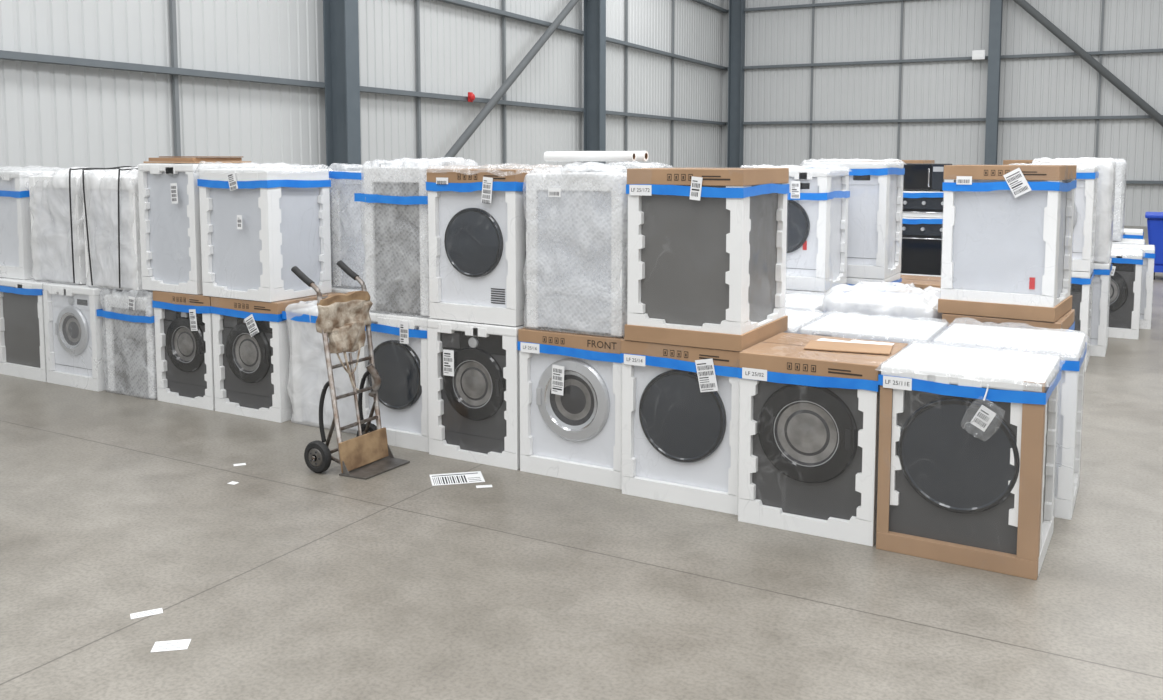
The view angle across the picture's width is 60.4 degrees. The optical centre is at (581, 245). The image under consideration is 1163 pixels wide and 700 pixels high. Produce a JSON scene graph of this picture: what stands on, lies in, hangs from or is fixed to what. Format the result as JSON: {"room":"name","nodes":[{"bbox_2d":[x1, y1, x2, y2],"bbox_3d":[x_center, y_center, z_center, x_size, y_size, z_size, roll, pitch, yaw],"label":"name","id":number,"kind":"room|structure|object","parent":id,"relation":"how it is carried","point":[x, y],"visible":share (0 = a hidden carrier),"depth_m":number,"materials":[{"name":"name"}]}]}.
{"room":"appliance warehouse","nodes":[
{"label":"appliance warehouse","id":0,"kind":"room"},
{"bbox_2d":[0,0,722,172],"bbox_3d":[-3.755,-4.032,15.680,0.018,9.000,37.200,2,6,26],"label":"wall","id":1,"kind":"structure","parent":0,"point":[54,117],"depth_m":15.29,"materials":[{"name":"white metal"}]},
{"bbox_2d":[0,0,727,124],"bbox_3d":[-3.463,-4.261,16.002,0.143,7.080,36.070,2,6,26],"label":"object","id":2,"kind":"structure","parent":1,"relation":"attached to","point":[7,55],"depth_m":16.78,"materials":[{"name":"paint"}]},
{"bbox_2d":[169,0,674,172],"bbox_3d":[-3.430,-4.076,16.186,0.057,9.000,26.860,3,6,27],"label":"trim","id":3,"kind":"structure","parent":1,"relation":"attached to","point":[172,3],"depth_m":17.50,"materials":[{"name":"paint"}]},
{"bbox_2d":[468,92,474,101],"bbox_3d":[-2.046,-2.765,18.637,0.100,0.180,0.140,2,6,26],"label":"fire alarm sounder","id":4,"kind":"object","parent":1,"relation":"attached to","point":[471,96],"visible":1,"depth_m":18.60,"materials":[{"name":"red plastic"}]},
{"bbox_2d":[0,226,1162,699],"bbox_3d":[5.413,0.406,17.730,40.000,0.200,52.000,3,6,29],"label":"floor","id":5,"kind":"structure","parent":0,"point":[288,580],"depth_m":4.33,"materials":[{"name":"concrete"}]},
{"bbox_2d":[0,278,56,381],"bbox_3d":[-4.578,0.684,8.685,0.686,0.823,0.636,3,6,29],"label":"washing machine","id":6,"kind":"object","parent":5,"relation":"on","point":[22,326],"visible":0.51,"depth_m":8.44,"materials":[{"name":"plastic"}]},
{"bbox_2d":[43,282,127,391],"bbox_3d":[-3.978,0.714,8.346,0.683,0.823,0.632,3,6,29],"label":"washing machine","id":7,"kind":"object","parent":5,"relation":"on","point":[75,343],"visible":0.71,"depth_m":8.07,"materials":[{"name":"white metal"}]},
{"bbox_2d":[29,166,131,283],"bbox_3d":[-4.192,-0.192,8.456,0.754,0.957,0.679,3,6,29],"label":"washing machine","id":8,"kind":"object","parent":7,"relation":"on","point":[57,241],"visible":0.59,"depth_m":8.18,"materials":[{"name":"white plastic"}]},
{"bbox_2d":[96,290,156,399],"bbox_3d":[-3.396,0.727,8.026,0.647,0.850,0.628,3,6,29],"label":"washing machine","id":9,"kind":"object","parent":5,"relation":"on","point":[129,320],"visible":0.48,"depth_m":7.78,"materials":[{"name":"plastic"}]},
{"bbox_2d":[80,165,144,290],"bbox_3d":[-3.560,-0.166,8.077,0.743,0.971,0.676,3,6,29],"label":"washing machine","id":10,"kind":"object","parent":9,"relation":"on","point":[110,200],"visible":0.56,"depth_m":7.80,"materials":[{"name":"white plastic"}]},
{"bbox_2d":[130,608,162,618],"bbox_3d":[-1.771,1.499,4.074,0.120,0.002,0.050,-3,6,-28],"label":"paper label","id":11,"kind":"object","parent":5,"relation":"on","point":[154,611],"visible":1,"depth_m":4.07,"materials":[{"name":"white paper"}]},
{"bbox_2d":[151,639,190,651],"bbox_3d":[-1.562,1.523,3.806,0.130,0.002,0.080,-1,5,-10],"label":"paper label","id":12,"kind":"object","parent":5,"relation":"on","point":[172,645],"visible":1,"depth_m":3.81,"materials":[{"name":"white paper"}]},
{"bbox_2d":[152,291,214,409],"bbox_3d":[-2.825,0.755,7.735,0.636,0.848,0.642,3,6,29],"label":"washing machine","id":13,"kind":"object","parent":5,"relation":"on","point":[183,321],"visible":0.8,"depth_m":7.49,"materials":[{"name":"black metal"}]},
{"bbox_2d":[138,164,258,294],"bbox_3d":[-2.939,-0.152,7.719,0.632,0.958,0.640,3,6,29],"label":"washing machine","id":14,"kind":"object","parent":13,"relation":"on","point":[169,198],"visible":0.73,"depth_m":7.48,"materials":[{"name":"plastic"}]},
{"bbox_2d":[144,156,250,162],"bbox_3d":[-2.945,-0.659,7.681,0.560,0.050,0.540,3,6,28],"label":"cardboard sheet","id":15,"kind":"object","parent":14,"relation":"on","point":[151,160],"visible":1,"depth_m":7.50,"materials":[{"name":"cardboard"}]},
{"bbox_2d":[210,292,336,422],"bbox_3d":[-2.247,0.783,7.407,0.686,0.848,0.642,3,6,29],"label":"washing machine","id":16,"kind":"object","parent":5,"relation":"on","point":[251,348],"visible":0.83,"depth_m":7.14,"materials":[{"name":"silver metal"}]},
{"bbox_2d":[197,168,331,301],"bbox_3d":[-2.316,-0.131,7.347,0.734,0.981,0.644,3,6,29],"label":"washing machine","id":17,"kind":"object","parent":16,"relation":"on","point":[257,225],"visible":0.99,"depth_m":7.15,"materials":[{"name":"plastic"}]},
{"bbox_2d":[282,301,358,432],"bbox_3d":[-1.602,0.803,7.076,0.751,0.864,0.651,3,6,29],"label":"washing machine","id":18,"kind":"object","parent":5,"relation":"on","point":[308,375],"visible":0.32,"depth_m":6.89,"materials":[{"name":"white plastic"}]},
{"bbox_2d":[323,0,360,170],"bbox_3d":[-3.622,-3.977,15.057,0.500,9.000,0.420,2,6,26],"label":"steel column","id":19,"kind":"structure","parent":5,"relation":"on","point":[340,17],"depth_m":15.17,"materials":[{"name":"metal"}]},
{"bbox_2d":[332,286,361,292],"bbox_3d":[-1.494,0.743,7.728,0.716,0.873,0.656,3,6,29],"label":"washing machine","id":20,"kind":"object","parent":5,"relation":"on","point":[339,289],"visible":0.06,"depth_m":7.54,"materials":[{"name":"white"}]},
{"bbox_2d":[328,160,433,287],"bbox_3d":[-1.494,-0.172,7.649,0.686,0.957,0.656,3,6,29],"label":"washing machine","id":21,"kind":"object","parent":20,"relation":"on","point":[348,238],"visible":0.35,"depth_m":7.50,"materials":[{"name":"plastic"}]},
{"bbox_2d":[291,260,409,478],"bbox_3d":[-1.380,0.723,6.009,0.551,1.213,0.523,3,6,29],"label":"hand truck","id":22,"kind":"object","parent":5,"relation":"on","point":[342,318],"visible":1,"depth_m":5.96,"materials":[{"name":"metal"}]},
{"bbox_2d":[358,310,431,451],"bbox_3d":[-1.059,0.845,6.677,0.596,0.853,0.642,3,6,29],"label":"washing machine","id":23,"kind":"object","parent":5,"relation":"on","point":[399,339],"visible":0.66,"depth_m":6.40,"materials":[{"name":"white metal"}]},
{"bbox_2d":[354,157,478,316],"bbox_3d":[-1.044,-0.082,6.603,0.606,1.000,0.645,3,6,29],"label":"washing machine","id":24,"kind":"object","parent":23,"relation":"on","point":[395,199],"visible":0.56,"depth_m":6.37,"materials":[{"name":"plastic"}]},
{"bbox_2d":[430,471,484,485],"bbox_3d":[-0.721,1.349,5.794,0.300,0.002,0.200,-1,5,-13],"label":"paper label","id":25,"kind":"object","parent":5,"relation":"on","point":[476,476],"visible":1,"depth_m":5.79,"materials":[{"name":"white paper"}]},
{"bbox_2d":[427,318,526,469],"bbox_3d":[-0.512,0.871,6.344,0.673,0.858,0.660,3,6,29],"label":"washing machine","id":26,"kind":"object","parent":5,"relation":"on","point":[474,368],"visible":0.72,"depth_m":6.08,"materials":[{"name":"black metal"}]},
{"bbox_2d":[426,168,567,325],"bbox_3d":[-0.511,-0.036,6.268,0.684,0.955,0.664,3,6,29],"label":"dryer","id":27,"kind":"object","parent":26,"relation":"on","point":[477,220],"visible":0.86,"depth_m":6.00,"materials":[{"name":"white metal"}]},
{"bbox_2d":[476,485,491,487],"bbox_3d":[-0.550,1.361,5.651,0.090,0.002,0.040,-1,5,-10],"label":"paper label","id":28,"kind":"object","parent":5,"relation":"on","point":[477,486],"visible":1,"depth_m":5.65,"materials":[{"name":"white paper"}]},
{"bbox_2d":[518,327,624,488],"bbox_3d":[0.097,0.903,6.012,0.706,0.853,0.682,3,6,29],"label":"washing machine","id":29,"kind":"object","parent":5,"relation":"on","point":[571,381],"visible":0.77,"depth_m":5.74,"materials":[{"name":"white metal"}]},
{"bbox_2d":[523,162,651,335],"bbox_3d":[0.099,-0.010,5.933,0.717,0.974,0.691,3,6,29],"label":"washing machine","id":30,"kind":"object","parent":29,"relation":"on","point":[576,264],"visible":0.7,"depth_m":5.67,"materials":[{"name":"plastic"}]},
{"bbox_2d":[544,151,635,161],"bbox_3d":[0.043,-0.505,5.682,0.560,0.058,0.058,3,6,27],"label":"roll","id":31,"kind":"object","parent":30,"relation":"on","point":[628,156],"visible":1,"depth_m":5.65,"materials":[{"name":"plastic"}]},
{"bbox_2d":[567,151,648,160],"bbox_3d":[0.140,-0.511,5.731,0.520,0.060,0.060,3,6,31],"label":"roll","id":32,"kind":"object","parent":30,"relation":"on","point":[640,155],"visible":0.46,"depth_m":5.61,"materials":[{"name":"plastic"}]},
{"bbox_2d":[583,0,605,172],"bbox_3d":[0.318,-4.663,22.895,0.500,9.000,0.420,2,6,26],"label":"steel column","id":33,"kind":"structure","parent":5,"relation":"on","point":[594,11],"depth_m":22.94,"materials":[{"name":"metal"}]},
{"bbox_2d":[436,0,578,166],"bbox_3d":[-1.601,-2.898,19.135,0.151,5.962,8.393,3,6,27],"label":"diagonal brace","id":34,"kind":"object","parent":33,"relation":"attached to","point":[518,70],"visible":0.48,"depth_m":19.30,"materials":[{"name":"paint"}]},
{"bbox_2d":[620,339,739,514],"bbox_3d":[0.685,0.933,5.610,0.706,0.863,0.682,3,6,29],"label":"washing machine","id":35,"kind":"object","parent":5,"relation":"on","point":[681,404],"visible":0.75,"depth_m":5.33,"materials":[{"name":"white metal"}]},
{"bbox_2d":[624,168,788,351],"bbox_3d":[0.709,0.036,5.555,0.674,0.933,0.746,3,6,29],"label":"appliance","id":36,"kind":"object","parent":35,"relation":"on","point":[707,246],"visible":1,"depth_m":5.30,"materials":[{"name":"plastic"}]},
{"bbox_2d":[727,0,745,167],"bbox_3d":[4.930,-5.435,31.714,0.500,9.000,0.460,2,6,26],"label":"steel column","id":37,"kind":"structure","parent":5,"relation":"on","point":[736,60],"depth_m":31.71,"materials":[{"name":"metal"}]},
{"bbox_2d":[784,310,823,333],"bbox_3d":[1.080,0.853,6.270,0.744,0.908,0.684,3,6,29],"label":"washing machine","id":38,"kind":"object","parent":5,"relation":"on","point":[797,320],"visible":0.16,"depth_m":6.13,"materials":[{"name":"plastic"}]},
{"bbox_2d":[785,294,823,312],"bbox_3d":[1.391,0.788,7.080,0.724,0.896,0.664,3,6,29],"label":"washing machine","id":39,"kind":"object","parent":5,"relation":"on","point":[793,302],"visible":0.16,"depth_m":6.83,"materials":[{"name":"white plastic"}]},
{"bbox_2d":[786,284,847,295],"bbox_3d":[1.652,0.736,7.862,0.696,0.863,0.636,3,6,29],"label":"washing machine","id":40,"kind":"object","parent":5,"relation":"on","point":[788,291],"visible":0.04,"depth_m":7.48,"materials":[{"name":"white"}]},
{"bbox_2d":[786,169,849,291],"bbox_3d":[1.652,-0.162,7.783,0.724,0.937,0.664,3,6,29],"label":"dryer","id":41,"kind":"object","parent":40,"relation":"on","point":[817,199],"visible":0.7,"depth_m":7.46,"materials":[{"name":"white metal"}]},
{"bbox_2d":[738,332,907,545],"bbox_3d":[1.259,0.962,5.194,0.696,0.878,0.680,3,6,29],"label":"washing machine","id":42,"kind":"object","parent":5,"relation":"on","point":[809,421],"visible":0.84,"depth_m":4.93,"materials":[{"name":"silver metal"}]},
{"bbox_2d":[804,338,894,354],"bbox_3d":[1.387,0.518,5.173,0.423,0.006,0.340,2,5,22],"label":"cardboard offcut","id":43,"kind":"object","parent":42,"relation":"on","point":[856,346],"visible":1,"depth_m":5.13,"materials":[{"name":"cardboard"}]},
{"bbox_2d":[845,272,901,292],"bbox_3d":[2.276,0.673,8.470,0.696,0.883,0.636,3,6,29],"label":"washing machine","id":44,"kind":"object","parent":5,"relation":"on","point":[851,281],"visible":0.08,"depth_m":8.13,"materials":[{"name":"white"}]},
{"bbox_2d":[802,162,904,278],"bbox_3d":[2.276,-0.249,8.390,0.724,0.964,0.664,3,6,29],"label":"washing machine","id":45,"kind":"object","parent":44,"relation":"on","point":[875,201],"visible":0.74,"depth_m":8.08,"materials":[{"name":"white metal"}]},
{"bbox_2d":[801,314,946,346],"bbox_3d":[1.723,0.885,5.906,0.744,0.908,0.684,3,6,29],"label":"washing machine","id":46,"kind":"object","parent":5,"relation":"on","point":[910,332],"visible":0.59,"depth_m":5.76,"materials":[{"name":"white plastic"}]},
{"bbox_2d":[822,281,942,321],"bbox_3d":[2.064,0.765,6.720,0.794,1.002,0.728,3,6,29],"label":"washing machine","id":47,"kind":"object","parent":5,"relation":"on","point":[867,299],"visible":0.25,"depth_m":6.53,"materials":[{"name":"white plastic"}]},
{"bbox_2d":[893,275,940,294],"bbox_3d":[2.992,0.698,8.641,0.676,0.803,0.636,3,6,29],"label":"washing machine","id":48,"kind":"object","parent":5,"relation":"on","point":[923,282],"visible":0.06,"depth_m":8.46,"materials":[{"name":"brown cardboard"}]},
{"bbox_2d":[876,343,1061,579],"bbox_3d":[1.869,0.975,4.818,0.744,0.918,0.704,3,6,31],"label":"washing machine","id":49,"kind":"object","parent":5,"relation":"on","point":[951,490],"visible":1,"depth_m":4.56,"materials":[{"name":"metal"}]},
{"bbox_2d":[970,385,995,431],"bbox_3d":[1.778,0.743,4.427,0.184,0.254,0.045,3,6,31],"label":"label","id":50,"kind":"object","parent":49,"relation":"attached to","point":[984,416],"visible":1,"depth_m":4.43,"materials":[{"name":"paper"}]},
{"bbox_2d":[984,0,1002,164],"bbox_3d":[11.632,-5.126,28.181,0.420,9.000,0.500,2,6,26],"label":"steel column","id":51,"kind":"structure","parent":5,"relation":"on","point":[996,6],"depth_m":28.07,"materials":[{"name":"metal"}]},
{"bbox_2d":[1013,0,1162,126],"bbox_3d":[14.864,-3.838,26.658,7.037,6.646,0.200,2,6,26],"label":"diagonal brace","id":52,"kind":"object","parent":51,"relation":"attached to","point":[1024,4],"visible":1,"depth_m":27.02,"materials":[{"name":"paint"}]},
{"bbox_2d":[942,309,1074,332],"bbox_3d":[2.682,0.857,6.307,0.676,0.893,0.656,3,6,32],"label":"washing machine","id":53,"kind":"object","parent":5,"relation":"on","point":[1066,323],"visible":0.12,"depth_m":6.02,"materials":[{"name":"white cardboard"}]},
{"bbox_2d":[938,165,1076,321],"bbox_3d":[2.663,-0.045,6.238,0.664,0.913,0.646,3,6,34],"label":"washing machine","id":54,"kind":"object","parent":53,"relation":"on","point":[1007,239],"visible":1,"depth_m":6.01,"materials":[{"name":"plastic"}]},
{"bbox_2d":[934,324,1086,519],"bbox_3d":[2.366,0.914,5.542,0.744,0.912,0.684,3,6,29],"label":"washing machine","id":55,"kind":"object","parent":5,"relation":"on","point":[1071,348],"visible":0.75,"depth_m":5.21,"materials":[{"name":"white plastic"}]},
{"bbox_2d":[1070,266,1093,371],"bbox_3d":[4.229,0.623,9.092,0.716,0.873,0.662,3,6,29],"label":"washing machine","id":56,"kind":"object","parent":5,"relation":"on","point":[1081,288],"visible":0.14,"depth_m":8.69,"materials":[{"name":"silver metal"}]},
{"bbox_2d":[1071,166,1098,271],"bbox_3d":[4.230,-0.278,9.016,0.744,0.932,0.684,3,6,29],"label":"dryer","id":57,"kind":"object","parent":56,"relation":"on","point":[1085,195],"visible":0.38,"depth_m":8.63,"materials":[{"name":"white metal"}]},
{"bbox_2d":[1090,259,1111,356],"bbox_3d":[4.740,0.566,9.746,0.716,0.873,0.656,3,6,29],"label":"washing machine","id":58,"kind":"object","parent":5,"relation":"on","point":[1098,338],"visible":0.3,"depth_m":9.35,"materials":[{"name":"white plastic"}]},
{"bbox_2d":[1032,157,1115,262],"bbox_3d":[4.740,-0.360,9.665,0.720,0.980,0.666,3,6,29],"label":"washing machine","id":59,"kind":"object","parent":58,"relation":"on","point":[1102,249],"visible":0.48,"depth_m":9.30,"materials":[{"name":"white plastic"}]},
{"bbox_2d":[1108,249,1143,338],"bbox_3d":[5.553,0.473,10.636,0.734,0.904,0.684,3,6,29],"label":"washing machine","id":60,"kind":"object","parent":5,"relation":"on","point":[1126,272],"visible":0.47,"depth_m":10.28,"materials":[{"name":"silver metal"}]},
{"bbox_2d":[1112,239,1144,244],"bbox_3d":[6.352,0.367,12.019,0.706,0.873,0.656,3,6,29],"label":"washing machine","id":61,"kind":"object","parent":5,"relation":"on","point":[1122,241],"visible":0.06,"depth_m":11.78,"materials":[{"name":"white plastic"}]},
{"bbox_2d":[1070,159,1125,240],"bbox_3d":[6.151,-0.562,12.052,0.714,0.967,0.660,3,6,29],"label":"washing machine","id":62,"kind":"object","parent":61,"relation":"on","point":[1119,170],"visible":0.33,"depth_m":11.68,"materials":[{"name":"plastic"}]},
{"bbox_2d":[1120,228,1143,238],"bbox_3d":[7.314,0.214,13.766,0.706,0.873,0.656,3,6,29],"label":"washing machine","id":63,"kind":"object","parent":5,"relation":"on","point":[1126,233],"visible":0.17,"depth_m":13.37,"materials":[{"name":"white plastic"}]},
{"bbox_2d":[1112,243,1154,329],"bbox_3d":[6.019,0.436,11.233,0.706,0.873,0.656,3,6,29],"label":"washing machine","id":64,"kind":"object","parent":5,"relation":"on","point":[1148,250],"visible":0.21,"depth_m":10.84,"materials":[{"name":"white plastic"}]},
{"bbox_2d":[1145,212,1162,279],"bbox_3d":[9.227,0.018,15.290,1.100,1.000,0.860,3,6,29],"label":"waste bin","id":65,"kind":"object","parent":5,"relation":"on","point":[1154,219],"visible":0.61,"depth_m":15.15,"materials":[{"name":"plastic"}]},
{"bbox_3d":[-2.129,0.711,8.088,0.696,0.873,0.656,3,6,29],"label":"washing machine","id":66,"kind":"object","parent":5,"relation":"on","visible":0},
{"bbox_2d":[329,178,332,280],"bbox_3d":[-2.135,-0.168,8.036,0.673,0.883,0.627,3,6,29],"label":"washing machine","id":67,"kind":"object","parent":66,"relation":"on","point":[329,178],"visible":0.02,"depth_m":7.75,"materials":[{"name":"white plastic"}]},
{"bbox_3d":[-5.158,0.650,9.071,0.676,0.823,0.636,3,6,29],"label":"washing machine","id":68,"kind":"object","parent":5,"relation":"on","visible":0},
{"bbox_2d":[0,170,72,279],"bbox_3d":[-4.865,-0.228,8.861,0.744,0.959,0.664,3,6,29],"label":"washing machine","id":69,"kind":"object","parent":68,"relation":"on","point":[16,262],"visible":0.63,"depth_m":8.51,"materials":[{"name":"white plastic"}]},
{"bbox_3d":[3.602,0.630,10.463,0.636,0.620,0.627,3,6,29],"label":"oven","id":70,"kind":"object","parent":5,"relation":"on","visible":0},
{"bbox_2d":[900,217,942,276],"bbox_3d":[3.602,0.008,10.409,0.636,0.620,0.627,3,6,29],"label":"oven","id":71,"kind":"object","parent":70,"relation":"on","point":[921,247],"visible":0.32,"depth_m":10.17,"materials":[{"name":"glass"}]},
{"bbox_2d":[902,190,943,217],"bbox_3d":[3.611,-0.437,10.387,0.636,0.260,0.627,3,6,29],"label":"oven","id":72,"kind":"object","parent":71,"relation":"on","point":[916,203],"visible":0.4,"depth_m":10.15,"materials":[{"name":"metal"}]},
{"bbox_2d":[903,163,951,190],"bbox_3d":[3.536,-0.707,10.352,0.500,0.280,0.426,3,6,29],"label":"microwave oven","id":73,"kind":"object","parent":72,"relation":"on","point":[917,176],"visible":0.66,"depth_m":10.18,"materials":[{"name":"metal"}]},
{"bbox_3d":[5.377,0.379,11.883,0.706,0.873,0.656,3,6,29],"label":"washing machine","id":74,"kind":"object","parent":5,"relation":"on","visible":0},
{"bbox_2d":[1003,160,1073,164],"bbox_3d":[5.377,-0.532,11.803,0.706,0.953,0.656,3,6,29],"label":"washing machine","id":75,"kind":"object","parent":74,"relation":"on","point":[1005,162],"visible":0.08,"depth_m":11.56,"materials":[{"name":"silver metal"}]},
{"bbox_3d":[3.666,0.395,11.705,0.706,0.873,0.656,3,6,29],"label":"washing machine","id":76,"kind":"object","parent":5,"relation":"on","visible":0},
{"bbox_2d":[861,160,934,163],"bbox_3d":[3.666,-0.517,11.625,0.706,0.953,0.656,3,6,29],"label":"washing machine","id":77,"kind":"object","parent":76,"relation":"on","point":[903,161],"visible":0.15,"depth_m":11.30,"materials":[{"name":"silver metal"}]},
{"bbox_2d":[721,0,1162,225],"bbox_3d":[15.986,-4.974,26.453,25.600,9.000,0.018,2,6,26],"label":"wall","id":78,"kind":"structure","parent":0,"point":[1057,86],"depth_m":29.12,"materials":[{"name":"white metal"}]},
{"bbox_2d":[726,0,1162,183],"bbox_3d":[15.535,-5.183,26.540,24.300,7.080,0.146,2,6,26],"label":"trim","id":79,"kind":"structure","parent":78,"relation":"attached to","point":[860,1],"depth_m":29.39,"materials":[{"name":"paint"}]},
{"bbox_2d":[809,0,1104,163],"bbox_3d":[11.845,-5.149,28.449,10.660,9.000,0.054,3,6,27],"label":"trim","id":80,"kind":"structure","parent":78,"relation":"attached to","point":[813,1],"depth_m":29.65,"materials":[{"name":"paint"}]},
{"bbox_2d":[972,50,984,59],"bbox_3d":[11.219,-5.383,28.251,0.340,0.260,0.085,2,6,26],"label":"junction box","id":81,"kind":"object","parent":78,"relation":"attached to","point":[976,54],"visible":1,"depth_m":28.22,"materials":[{"name":"plastic"}]}
]}

